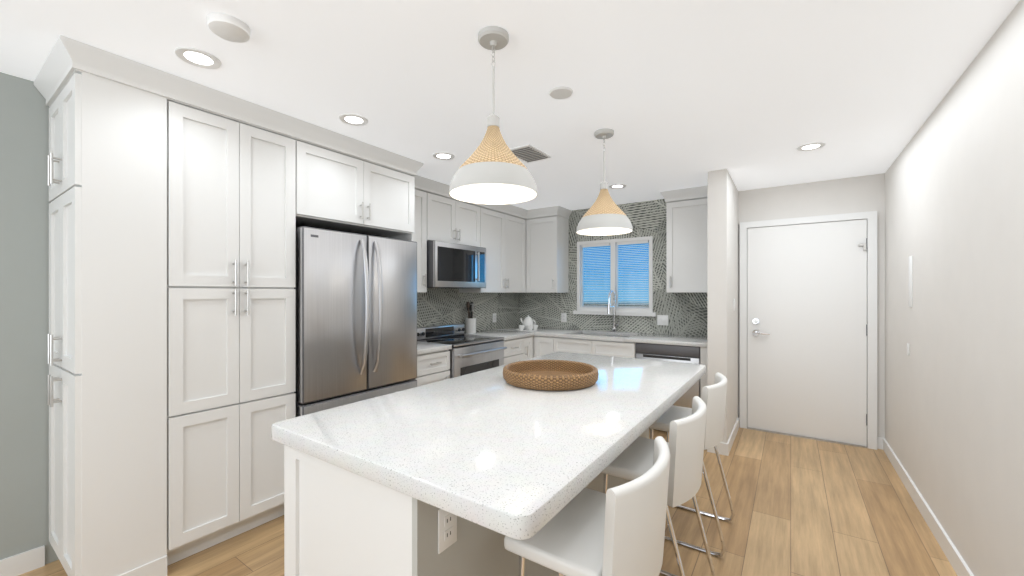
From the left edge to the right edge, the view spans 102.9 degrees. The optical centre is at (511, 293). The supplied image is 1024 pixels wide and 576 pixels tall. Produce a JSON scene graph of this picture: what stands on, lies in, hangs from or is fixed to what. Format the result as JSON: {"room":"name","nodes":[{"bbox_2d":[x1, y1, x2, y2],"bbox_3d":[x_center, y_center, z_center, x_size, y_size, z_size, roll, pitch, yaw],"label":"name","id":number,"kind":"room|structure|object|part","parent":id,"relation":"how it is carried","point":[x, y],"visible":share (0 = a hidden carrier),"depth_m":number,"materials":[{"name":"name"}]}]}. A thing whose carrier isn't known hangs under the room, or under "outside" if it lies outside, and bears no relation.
{"room":"kitchen","nodes":[
{"label":"kitchen","id":0,"kind":"room"},
{"bbox_2d":[0,72,518,563],"bbox_3d":[-2.019,0.160,2.682,0.100,2.440,7.550,0,0,34],"label":"wall","id":1,"kind":"structure","parent":0,"point":[24,320],"depth_m":2.03,"materials":[{"name":"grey paint"}]},
{"bbox_2d":[0,545,44,575],"bbox_3d":[-3.199,1.330,0.854,0.013,0.100,2.940,0,0,34],"label":"baseboard","id":2,"kind":"structure","parent":1,"relation":"attached to","point":[24,562],"depth_m":2.01,"materials":[{"name":"white wood"}]},
{"bbox_2d":[298,119,417,238],"bbox_3d":[-1.310,-0.768,3.080,0.613,0.576,0.959,0,0,34],"label":"upper cabinet","id":3,"kind":"object","parent":1,"relation":"attached to","point":[345,184],"depth_m":2.86,"materials":[{"name":"white wood"}]},
{"bbox_2d":[400,175,429,292],"bbox_3d":[-1.043,-0.530,3.732,0.318,1.051,0.415,0,0,34],"label":"upper cabinet","id":4,"kind":"object","parent":1,"relation":"attached to","point":[423,236],"depth_m":3.77,"materials":[{"name":"white wood"}]},
{"bbox_2d":[430,179,481,246],"bbox_3d":[-0.702,-0.775,4.232,0.318,0.561,0.792,0,0,34],"label":"upper cabinet","id":5,"kind":"object","parent":1,"relation":"attached to","point":[452,220],"depth_m":4.10,"materials":[{"name":"white wood"}]},
{"bbox_2d":[427,241,485,288],"bbox_3d":[-0.646,-0.270,4.196,0.450,0.437,0.772,0,0,34],"label":"microwave","id":6,"kind":"object","parent":5,"relation":"attached to","point":[455,266],"visible":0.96,"depth_m":4.00,"materials":[{"name":"grey metal"}]},
{"bbox_2d":[459,204,525,292],"bbox_3d":[-0.184,-0.530,4.937,0.378,1.051,0.952,0,0,34],"label":"upper cabinet","id":7,"kind":"object","parent":1,"relation":"attached to","point":[503,226],"depth_m":4.83,"materials":[{"name":"white wood"}]},
{"bbox_2d":[18,426,956,575],"bbox_3d":[-0.380,1.430,1.610,4.015,0.100,7.630,0,0,34],"label":"floor","id":8,"kind":"structure","parent":0,"point":[805,507],"depth_m":2.41,"materials":[{"name":"brown wood"}]},
{"bbox_2d":[42,39,165,575],"bbox_3d":[-2.025,0.162,2.036,0.611,2.436,0.309,0,0,34],"label":"tall cabinet","id":9,"kind":"object","parent":8,"relation":"on","point":[106,159],"depth_m":1.86,"materials":[{"name":"white wood"}]},
{"bbox_2d":[166,72,297,575],"bbox_3d":[-1.758,0.162,2.425,0.613,2.436,0.624,0,0,34],"label":"tall cabinet","id":10,"kind":"object","parent":8,"relation":"on","point":[182,209],"depth_m":2.20,"materials":[{"name":"white wood"}]},
{"bbox_2d":[294,226,416,416],"bbox_3d":[-1.245,0.485,3.029,0.725,1.790,0.927,0,0,34],"label":"refrigerator","id":11,"kind":"object","parent":8,"relation":"on","point":[356,317],"visible":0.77,"depth_m":2.77,"materials":[{"name":"grey metal"}]},
{"bbox_2d":[415,351,449,386],"bbox_3d":[-0.921,0.940,3.649,0.613,0.880,0.415,0,0,34],"label":"base cabinet","id":12,"kind":"object","parent":8,"relation":"on","point":[434,367],"depth_m":3.48,"materials":[{"name":"white wood"}]},
{"bbox_2d":[417,341,451,354],"bbox_3d":[-0.915,0.480,3.643,0.631,0.040,0.421,0,0,34],"label":"countertop","id":13,"kind":"structure","parent":12,"relation":"on","point":[422,348],"depth_m":3.52,"materials":[{"name":"white stone"}]},
{"bbox_2d":[417,324,506,377],"bbox_3d":[-0.532,0.863,4.119,0.693,1.035,0.772,0,0,34],"label":"range","id":14,"kind":"object","parent":8,"relation":"on","point":[469,354],"visible":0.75,"depth_m":4.02,"materials":[{"name":"grey metal"}]},
{"bbox_2d":[284,428,648,575],"bbox_3d":[0.071,0.946,2.114,0.683,0.868,2.100,0,0,34],"label":"kitchen island","id":15,"kind":"object","parent":8,"relation":"on","point":[336,523],"depth_m":1.25,"materials":[{"name":"white wood"}]},
{"bbox_2d":[437,499,456,554],"bbox_3d":[-0.180,0.655,1.147,0.008,0.120,0.074,0,0,34],"label":"outlet","id":16,"kind":"object","parent":15,"relation":"attached to","point":[446,521],"depth_m":1.14,"materials":[{"name":"white plastic"}]},
{"bbox_2d":[272,352,705,539],"bbox_3d":[0.196,0.486,2.028,1.076,0.052,2.170,0,0,34],"label":"island countertop","id":17,"kind":"structure","parent":15,"relation":"on","point":[480,449],"depth_m":1.33,"materials":[{"name":"white stone"}]},
{"bbox_2d":[503,360,598,390],"bbox_3d":[0.200,0.423,2.136,0.498,0.073,0.498,0,0,34],"label":"wicker tray","id":18,"kind":"object","parent":17,"relation":"on","point":[554,375],"visible":1,"depth_m":2.02,"materials":[{"name":"brown wicker"}]},
{"bbox_2d":[503,339,525,364],"bbox_3d":[-0.223,0.940,4.670,0.613,0.880,0.460,0,0,34],"label":"base cabinet","id":19,"kind":"object","parent":8,"relation":"on","point":[515,351],"depth_m":4.50,"materials":[{"name":"white wood"}]},
{"bbox_2d":[526,335,533,358],"bbox_3d":[-0.086,0.940,4.872,0.613,0.880,0.262,0,0,34],"label":"base cabinet","id":20,"kind":"object","parent":8,"relation":"on","point":[529,338],"depth_m":4.76,"materials":[{"name":"white wood"}]},
{"bbox_2d":[534,335,565,356],"bbox_3d":[0.579,0.940,4.981,0.401,0.880,0.613,0,0,34],"label":"base cabinet","id":21,"kind":"object","parent":8,"relation":"on","point":[543,345],"depth_m":4.74,"materials":[{"name":"white wood"}]},
{"bbox_2d":[464,331,533,338],"bbox_3d":[-0.173,0.480,4.729,0.631,0.040,0.617,0,0,34],"label":"countertop","id":22,"kind":"structure","parent":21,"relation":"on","point":[506,334],"depth_m":4.65,"materials":[{"name":"white stone"}]},
{"bbox_2d":[465,302,475,333],"bbox_3d":[-0.475,0.277,4.684,0.126,0.364,0.129,0,0,34],"label":"utensil crock","id":23,"kind":"object","parent":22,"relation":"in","point":[470,324],"visible":1,"depth_m":4.64,"materials":[{"name":"white ceramic"}]},
{"bbox_2d":[494,327,585,338],"bbox_3d":[0.334,0.480,5.138,1.006,0.040,0.631,0,0,34],"label":"countertop","id":24,"kind":"structure","parent":21,"relation":"on","point":[555,333],"depth_m":4.89,"materials":[{"name":"white stone"}]},
{"bbox_2d":[515,315,538,330],"bbox_3d":[0.185,0.366,5.021,0.292,0.187,0.292,0,0,34],"label":"tea set","id":25,"kind":"object","parent":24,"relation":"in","point":[528,324],"visible":1,"depth_m":5.00,"materials":[{"name":"white ceramic"}]},
{"bbox_2d":[504,436,669,575],"bbox_3d":[0.273,0.934,1.279,0.438,0.889,0.474,0,0,34],"label":"stool","id":26,"kind":"object","parent":8,"relation":"on","point":[617,530],"visible":0.88,"depth_m":1.13,"materials":[{"name":"white leather"}]},
{"bbox_2d":[601,396,715,575],"bbox_3d":[0.646,0.934,1.824,0.438,0.889,0.474,0,0,34],"label":"stool","id":27,"kind":"object","parent":8,"relation":"on","point":[634,459],"visible":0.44,"depth_m":1.65,"materials":[{"name":"white leather"}]},
{"bbox_3d":[0.637,0.657,1.829,0.418,0.335,0.474,0,0,34],"label":"seat","id":28,"kind":"part","parent":27,"relation":"part of","materials":[{"name":"white leather"}]},
{"bbox_2d":[626,343,706,431],"bbox_3d":[1.642,0.942,4.237,0.670,0.876,0.590,0,0,34],"label":"base cabinet","id":29,"kind":"object","parent":8,"relation":"on","point":[650,351],"depth_m":3.91,"materials":[{"name":"white wood"}]},
{"bbox_2d":[622,333,706,346],"bbox_3d":[1.664,0.480,4.229,0.816,0.040,0.631,0,0,34],"label":"countertop","id":30,"kind":"structure","parent":29,"relation":"on","point":[670,340],"depth_m":4.08,"materials":[{"name":"white stone"}]},
{"bbox_2d":[607,290,619,331],"bbox_3d":[1.191,0.210,4.761,0.107,0.499,0.217,0,0,34],"label":"faucet","id":31,"kind":"object","parent":30,"relation":"on","point":[614,328],"visible":0.98,"depth_m":4.82,"materials":[{"name":"silver metal"}]},
{"bbox_2d":[635,337,706,438],"bbox_3d":[1.667,0.942,4.216,0.605,0.876,0.597,0,0,34],"label":"dishwasher","id":32,"kind":"object","parent":29,"relation":"in","point":[650,350],"depth_m":3.91,"materials":[{"name":"grey metal"}]},
{"bbox_2d":[648,373,734,556],"bbox_3d":[1.041,0.934,2.401,0.438,0.889,0.474,0,0,34],"label":"stool","id":33,"kind":"object","parent":8,"relation":"on","point":[714,397],"visible":0.6,"depth_m":2.22,"materials":[{"name":"white leather"}]},
{"bbox_3d":[1.032,0.657,2.407,0.418,0.335,0.474,0,0,34],"label":"seat","id":34,"kind":"part","parent":33,"relation":"part of","materials":[{"name":"white leather"}]},
{"bbox_2d":[0,0,1019,209],"bbox_3d":[-0.380,-1.110,1.610,4.015,0.100,7.630,0,0,34],"label":"ceiling","id":35,"kind":"structure","parent":0,"point":[683,94],"depth_m":1.95,"materials":[{"name":"white paint"}]},
{"bbox_2d":[174,47,221,68],"bbox_3d":[-1.410,-1.055,1.836,0.170,0.006,0.170,0,0,34],"label":"recessed light","id":36,"kind":"object","parent":35,"relation":"in","point":[196,57],"visible":1,"depth_m":1.83,"materials":[{"name":"white"}]},
{"bbox_2d":[207,13,250,42],"bbox_3d":[-1.116,-1.039,1.611,0.144,0.038,0.144,0,0,34],"label":"smoke detector","id":37,"kind":"object","parent":35,"relation":"attached to","point":[227,27],"visible":1,"depth_m":1.58,"materials":[{"name":"white plastic"}]},
{"bbox_2d":[339,113,368,125],"bbox_3d":[-0.964,-1.055,2.488,0.170,0.006,0.170,0,0,34],"label":"recessed light","id":38,"kind":"object","parent":35,"relation":"in","point":[353,119],"visible":0.94,"depth_m":2.48,"materials":[{"name":"white"}]},
{"bbox_2d":[433,152,454,159],"bbox_3d":[-0.527,-1.055,3.146,0.170,0.006,0.170,0,0,34],"label":"recessed light","id":39,"kind":"object","parent":35,"relation":"in","point":[443,156],"visible":1,"depth_m":3.14,"materials":[{"name":"white"}]},
{"bbox_2d":[449,26,537,204],"bbox_3d":[-0.077,-0.730,1.678,0.364,0.656,0.364,0,0,34],"label":"pendant light","id":40,"kind":"object","parent":35,"relation":"hanging from","point":[492,170],"visible":1,"depth_m":1.62,"materials":[{"name":"white metal"}]},
{"bbox_3d":[-0.077,-0.895,1.678,0.128,0.326,0.128,0,0,34],"label":"stem","id":41,"kind":"part","parent":40,"relation":"part of","materials":[{"name":"white metal"}]},
{"bbox_3d":[-0.077,-0.567,1.678,0.364,0.330,0.364,0,0,34],"label":"lamp shade","id":42,"kind":"part","parent":40,"relation":"part of","materials":[{"name":"white metal"}]},
{"bbox_2d":[510,144,550,162],"bbox_3d":[0.124,-1.051,3.088,0.220,0.014,0.320,0,0,34],"label":"ceiling vent","id":43,"kind":"object","parent":35,"relation":"in","point":[527,153],"visible":0.85,"depth_m":3.06,"materials":[{"name":"white plastic"}]},
{"bbox_2d":[549,86,572,98],"bbox_3d":[0.258,-1.053,2.149,0.128,0.010,0.128,0,0,34],"label":"ceiling plate","id":44,"kind":"object","parent":35,"relation":"attached to","point":[561,92],"visible":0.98,"depth_m":2.13,"materials":[{"name":"white plastic"}]},
{"bbox_2d":[576,128,632,235],"bbox_3d":[0.605,-0.730,2.681,0.364,0.656,0.364,0,0,34],"label":"pendant light","id":45,"kind":"object","parent":35,"relation":"hanging from","point":[604,214],"visible":1,"depth_m":2.61,"materials":[{"name":"white metal"}]},
{"bbox_3d":[0.605,-0.895,2.681,0.128,0.326,0.128,0,0,34],"label":"stem","id":46,"kind":"part","parent":45,"relation":"part of","materials":[{"name":"white metal"}]},
{"bbox_3d":[0.605,-0.567,2.681,0.364,0.330,0.364,0,0,34],"label":"lamp shade","id":47,"kind":"part","parent":45,"relation":"part of","materials":[{"name":"white metal"}]},
{"bbox_2d":[609,184,625,188],"bbox_3d":[1.044,-1.055,4.035,0.170,0.006,0.170,0,0,34],"label":"recessed light","id":48,"kind":"object","parent":35,"relation":"in","point":[616,186],"visible":0.96,"depth_m":4.04,"materials":[{"name":"white"}]},
{"bbox_2d":[797,142,825,150],"bbox_3d":[2.159,-1.055,2.946,0.170,0.006,0.170,0,0,34],"label":"recessed light","id":49,"kind":"object","parent":35,"relation":"in","point":[812,146],"visible":1,"depth_m":2.94,"materials":[{"name":"white"}]},
{"bbox_2d":[566,335,625,356],"bbox_3d":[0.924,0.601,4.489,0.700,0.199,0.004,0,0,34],"label":"base cabinet","id":50,"kind":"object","parent":0,"relation":"attached to","point":[608,347],"depth_m":4.39,"materials":[{"name":"white wood"}]},
{"bbox_2d":[519,199,706,335],"bbox_3d":[1.150,0.160,5.077,2.630,2.440,0.180,0,0,34],"label":"wall","id":51,"kind":"structure","parent":0,"point":[686,313],"depth_m":4.75,"materials":[{"name":"tile"}]},
{"bbox_2d":[526,206,569,292],"bbox_3d":[0.428,-0.530,5.224,0.468,1.051,0.383,0,0,34],"label":"upper cabinet","id":52,"kind":"object","parent":51,"relation":"attached to","point":[547,228],"depth_m":5.12,"materials":[{"name":"white wood"}]},
{"bbox_2d":[561,313,565,321],"bbox_3d":[0.671,0.318,5.289,0.075,0.115,0.008,0,0,34],"label":"light switch","id":53,"kind":"object","parent":51,"relation":"attached to","point":[563,317],"depth_m":5.29,"materials":[{"name":"white plastic"}]},
{"bbox_2d":[582,335,625,338],"bbox_3d":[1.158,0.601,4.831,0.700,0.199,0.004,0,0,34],"label":"countertop","id":54,"kind":"structure","parent":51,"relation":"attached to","point":[583,336],"depth_m":4.37,"materials":[{"name":"white stone"}]},
{"bbox_2d":[573,236,655,316],"bbox_3d":[1.237,-0.193,4.947,1.020,0.915,0.135,0,0,34],"label":"kitchen window","id":55,"kind":"structure","parent":51,"relation":"in","point":[624,310],"depth_m":4.92,"materials":[{"name":"white"}]},
{"bbox_2d":[657,315,667,325],"bbox_3d":[1.695,0.305,4.589,0.120,0.115,0.009,0,0,34],"label":"light switch","id":56,"kind":"object","parent":51,"relation":"attached to","point":[662,319],"visible":1,"depth_m":4.59,"materials":[{"name":"white plastic"}]},
{"bbox_2d":[666,185,706,292],"bbox_3d":[1.895,-0.530,4.261,0.471,1.051,0.318,0,0,34],"label":"upper cabinet","id":57,"kind":"object","parent":51,"relation":"attached to","point":[686,208],"depth_m":4.15,"materials":[{"name":"white wood"}]},
{"bbox_2d":[707,169,737,442],"bbox_3d":[2.030,0.160,3.900,0.150,2.440,0.930,0,0,34],"label":"wall","id":58,"kind":"structure","parent":0,"point":[722,270],"depth_m":3.54,"materials":[{"name":"beige paint"}]},
{"bbox_2d":[725,418,738,455],"bbox_3d":[2.078,1.330,3.826,0.013,0.100,0.888,0,0,34],"label":"baseboard","id":59,"kind":"structure","parent":58,"relation":"attached to","point":[728,445],"depth_m":3.69,"materials":[{"name":"white wood"}]},
{"bbox_2d":[738,173,884,437],"bbox_3d":[2.830,0.160,3.977,1.385,2.440,0.100,0,0,34],"label":"wall","id":60,"kind":"structure","parent":0,"point":[865,193],"depth_m":3.80,"materials":[{"name":"beige paint"}]},
{"bbox_2d":[747,219,866,447],"bbox_3d":[2.781,0.360,3.886,0.937,2.040,0.099,0,0,34],"label":"entry door","id":61,"kind":"structure","parent":60,"relation":"in","point":[806,331],"depth_m":3.87,"materials":[{"name":"white paint"}]},
{"bbox_2d":[740,211,876,449],"bbox_3d":[2.791,0.328,3.911,1.063,2.105,0.047,0,0,34],"label":"door frame","id":62,"kind":"structure","parent":60,"relation":"attached to","point":[870,217],"depth_m":3.63,"materials":[{"name":"white wood"}]},
{"bbox_2d":[885,0,1023,575],"bbox_3d":[1.236,0.160,0.506,0.100,2.440,7.630,0,0,34],"label":"wall","id":63,"kind":"structure","parent":0,"point":[954,379],"depth_m":1.93,"materials":[{"name":"beige paint"}]},
{"bbox_2d":[907,343,909,354],"bbox_3d":[2.786,0.395,2.868,0.006,0.080,0.050,0,0,34],"label":"light switch","id":64,"kind":"object","parent":63,"relation":"attached to","point":[908,349],"visible":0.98,"depth_m":2.85,"materials":[{"name":"white plastic"}]},
{"bbox_2d":[909,256,912,306],"bbox_3d":[2.746,-0.080,2.811,0.006,0.350,0.085,0,0,34],"label":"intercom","id":65,"kind":"object","parent":63,"relation":"attached to","point":[910,281],"visible":0.98,"depth_m":2.79,"materials":[{"name":"white plastic"}]},
{"bbox_2d":[878,437,973,575],"bbox_3d":[1.180,1.330,0.544,0.035,0.100,7.430,0,0,34],"label":"baseboard","id":66,"kind":"structure","parent":63,"relation":"attached to","point":[952,554],"depth_m":2.40,"materials":[{"name":"white wood"}]},
{"label":"outside","id":67,"kind":"structure","parent":0,"visible":0},
{"bbox_2d":[584,243,648,306],"bbox_3d":[2.407,-0.170,5.689,6.815,4.100,0.050,0,0,34],"label":"sky","id":68,"kind":"structure","parent":67,"point":[638,284],"depth_m":6.17,"materials":[{"name":"blue"}]}
]}

